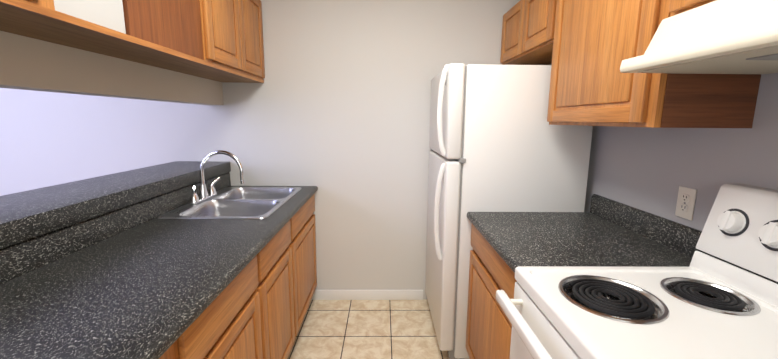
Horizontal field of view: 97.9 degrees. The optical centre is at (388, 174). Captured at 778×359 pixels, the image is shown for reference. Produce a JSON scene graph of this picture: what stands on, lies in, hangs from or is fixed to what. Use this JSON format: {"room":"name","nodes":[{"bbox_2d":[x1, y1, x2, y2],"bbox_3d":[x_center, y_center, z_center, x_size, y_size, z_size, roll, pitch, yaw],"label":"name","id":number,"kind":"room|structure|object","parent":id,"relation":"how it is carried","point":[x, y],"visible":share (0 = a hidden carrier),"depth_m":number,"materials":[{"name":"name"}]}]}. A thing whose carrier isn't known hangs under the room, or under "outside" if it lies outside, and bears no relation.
{"room":"kitchen","nodes":[
{"label":"kitchen","id":0,"kind":"room"},
{"bbox_2d":[54,0,125,33],"bbox_3d":[-1.006,-0.831,0.938,0.273,0.783,0.256,0,9,-1],"label":"wall pier","id":1,"kind":"object","parent":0,"point":[109,14],"depth_m":1.02,"materials":[{"name":"paint"}]},
{"bbox_2d":[0,31,223,104],"bbox_3d":[-1.193,-0.631,0.245,0.120,0.962,4.210,0,9,-1],"label":"wall","id":2,"kind":"structure","parent":0,"point":[29,63],"depth_m":1.31,"materials":[{"name":"beige paint"}]},
{"bbox_2d":[0,0,75,19],"bbox_3d":[-0.984,-0.633,0.539,0.305,0.527,0.582,0,9,-1],"label":"upper cabinet","id":3,"kind":"object","parent":2,"relation":"attached to","point":[9,9],"depth_m":0.84,"materials":[{"name":"brown wood"}]},
{"bbox_2d":[32,0,211,63],"bbox_3d":[-0.997,-0.763,1.355,0.305,0.527,0.536,0,9,-1],"label":"upper cabinet","id":4,"kind":"object","parent":2,"relation":"attached to","point":[157,31],"depth_m":1.27,"materials":[{"name":"brown wood"}]},
{"bbox_2d":[152,0,251,75],"bbox_3d":[-1.004,-0.831,1.778,0.305,0.527,0.451,0,9,-1],"label":"upper cabinet","id":5,"kind":"object","parent":2,"relation":"attached to","point":[219,40],"depth_m":1.80,"materials":[{"name":"brown wood"}]},
{"bbox_2d":[204,0,264,82],"bbox_3d":[-1.009,-0.883,2.108,0.305,0.527,0.451,0,9,-1],"label":"upper cabinet","id":6,"kind":"object","parent":2,"relation":"attached to","point":[255,27],"depth_m":2.19,"materials":[{"name":"brown wood"}]},
{"bbox_2d":[0,0,519,298],"bbox_3d":[-1.735,-0.245,2.490,5.897,2.440,0.120,0,9,-1],"label":"wall","id":7,"kind":"structure","parent":0,"point":[334,107],"depth_m":2.42,"materials":[{"name":"white paint"}]},
{"bbox_2d":[311,290,422,299],"bbox_3d":[-2.213,0.927,2.602,4.960,0.082,0.012,0,9,-1],"label":"baseboard","id":8,"kind":"structure","parent":7,"relation":"attached to","point":[367,294],"depth_m":2.63,"materials":[{"name":"white wood"}]},
{"bbox_2d":[288,299,469,358],"bbox_3d":[-1.713,1.340,0.611,5.897,0.100,4.330,0,9,-1],"label":"floor","id":9,"kind":"structure","parent":0,"point":[366,329],"depth_m":2.24,"materials":[{"name":"tile"}]},
{"bbox_2d":[159,329,186,358],"bbox_3d":[-0.836,0.868,0.575,0.636,0.860,0.636,0,9,-1],"label":"base cabinet","id":10,"kind":"object","parent":9,"relation":"on","point":[178,350],"depth_m":0.86,"materials":[{"name":"brown wood"}]},
{"bbox_2d":[187,242,274,358],"bbox_3d":[-0.845,0.770,1.187,0.636,0.860,0.636,0,9,-1],"label":"base cabinet","id":11,"kind":"object","parent":9,"relation":"on","point":[257,308],"depth_m":1.21,"materials":[{"name":"brown wood"}]},
{"bbox_2d":[269,210,302,358],"bbox_3d":[-0.853,0.692,1.676,0.636,0.860,0.626,0,9,-1],"label":"base cabinet","id":12,"kind":"object","parent":9,"relation":"on","point":[286,312],"depth_m":1.77,"materials":[{"name":"brown wood"}]},
{"bbox_2d":[299,194,316,318],"bbox_3d":[-0.862,0.607,2.209,0.636,0.860,0.726,0,9,-1],"label":"base cabinet","id":13,"kind":"object","parent":9,"relation":"on","point":[307,228],"depth_m":2.27,"materials":[{"name":"brown wood"}]},
{"bbox_2d":[0,172,317,358],"bbox_3d":[-0.820,0.384,0.421,0.655,0.141,4.187,0,9,-1],"label":"countertop","id":14,"kind":"structure","parent":13,"relation":"on","point":[139,280],"depth_m":1.03,"materials":[{"name":"grey laminate"}]},
{"bbox_2d":[189,150,244,203],"bbox_3d":[-0.996,0.005,2.010,0.276,0.294,0.304,0,9,-1],"label":"faucet","id":15,"kind":"object","parent":14,"relation":"on","point":[204,194],"visible":1,"depth_m":2.00,"materials":[{"name":"silver metal"}]},
{"bbox_2d":[158,187,301,218],"bbox_3d":[-0.880,0.234,2.048,0.538,0.165,0.777,0,9,-1],"label":"sink","id":16,"kind":"object","parent":14,"relation":"in","point":[244,202],"visible":0.58,"depth_m":2.02,"materials":[{"name":"silver metal"}]},
{"bbox_2d":[466,224,516,358],"bbox_3d":[0.769,0.726,1.537,0.662,0.864,0.704,0,9,-1],"label":"base cabinet","id":17,"kind":"object","parent":9,"relation":"on","point":[489,324],"visible":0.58,"depth_m":1.46,"materials":[{"name":"brown wood"}]},
{"bbox_2d":[467,194,701,272],"bbox_3d":[0.775,0.345,0.728,0.684,0.138,2.194,0,9,-1],"label":"countertop","id":18,"kind":"structure","parent":17,"relation":"on","point":[604,231],"depth_m":1.38,"materials":[{"name":"grey laminate"}]},
{"bbox_2d":[425,63,592,358],"bbox_3d":[0.647,0.211,2.166,0.809,1.682,0.689,0,9,-1],"label":"fridge","id":19,"kind":"object","parent":9,"relation":"on","point":[498,143],"visible":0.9,"depth_m":1.79,"materials":[{"name":"white metal"}]},
{"bbox_2d":[496,184,777,358],"bbox_3d":[0.724,0.677,0.783,0.763,1.198,0.752,0,9,-1],"label":"range","id":20,"kind":"object","parent":9,"relation":"on","point":[717,298],"visible":1,"depth_m":0.90,"materials":[{"name":"white enameled metal"},{"name":"black metal coils"},{"name":"chrome"}]},
{"bbox_2d":[549,64,777,230],"bbox_3d":[1.187,0.113,0.402,0.120,2.440,4.210,0,9,-1],"label":"wall","id":21,"kind":"structure","parent":0,"point":[651,170],"depth_m":1.28,"materials":[{"name":"grey paint"}]},
{"bbox_2d":[500,5,543,64],"bbox_3d":[0.940,-0.895,2.145,0.322,0.340,0.436,0,9,-1],"label":"upper cabinet","id":22,"kind":"object","parent":21,"relation":"attached to","point":[508,41],"depth_m":2.23,"materials":[{"name":"brown wood"}]},
{"bbox_2d":[512,0,551,59],"bbox_3d":[0.946,-0.845,1.829,0.322,0.340,0.436,0,9,-1],"label":"upper cabinet","id":23,"kind":"object","parent":21,"relation":"attached to","point":[533,17],"depth_m":1.88,"materials":[{"name":"brown wood"}]},
{"bbox_2d":[544,0,760,127],"bbox_3d":[0.953,-0.560,1.313,0.322,0.741,0.672,0,9,-1],"label":"upper cabinet","id":24,"kind":"object","parent":21,"relation":"attached to","point":[584,48],"depth_m":1.15,"materials":[{"name":"brown wood"}]},
{"bbox_2d":[675,186,696,220],"bbox_3d":[1.107,0.108,1.267,0.010,0.116,0.072,0,9,-1],"label":"electrical outlet","id":25,"kind":"object","parent":21,"relation":"attached to","point":[686,199],"visible":1,"depth_m":1.26,"materials":[{"name":"beige plastic"}]},
{"bbox_2d":[660,0,715,22],"bbox_3d":[0.963,-0.627,0.739,0.322,0.428,0.433,0,9,-1],"label":"upper cabinet","id":26,"kind":"object","parent":21,"relation":"attached to","point":[671,7],"depth_m":0.94,"materials":[{"name":"brown wood"}]},
{"bbox_2d":[620,0,777,73],"bbox_3d":[0.906,-0.312,0.628,0.436,0.157,0.754,0,9,-1],"label":"range hood","id":27,"kind":"object","parent":21,"relation":"attached to","point":[728,37],"visible":1,"depth_m":0.80,"materials":[{"name":"beige metal"}]},
{"bbox_3d":[-1.216,0.808,0.474,0.120,1.003,4.210,0,9,-1],"label":"wall","id":28,"kind":"structure","parent":0,"visible":0},
{"bbox_2d":[0,161,230,248],"bbox_3d":[-1.314,0.273,0.395,0.394,0.073,4.187,0,9,-1],"label":"bar ledge","id":29,"kind":"object","parent":28,"relation":"on","point":[27,215],"visible":0.9,"depth_m":1.38,"materials":[{"name":"grey laminate"}]}
]}

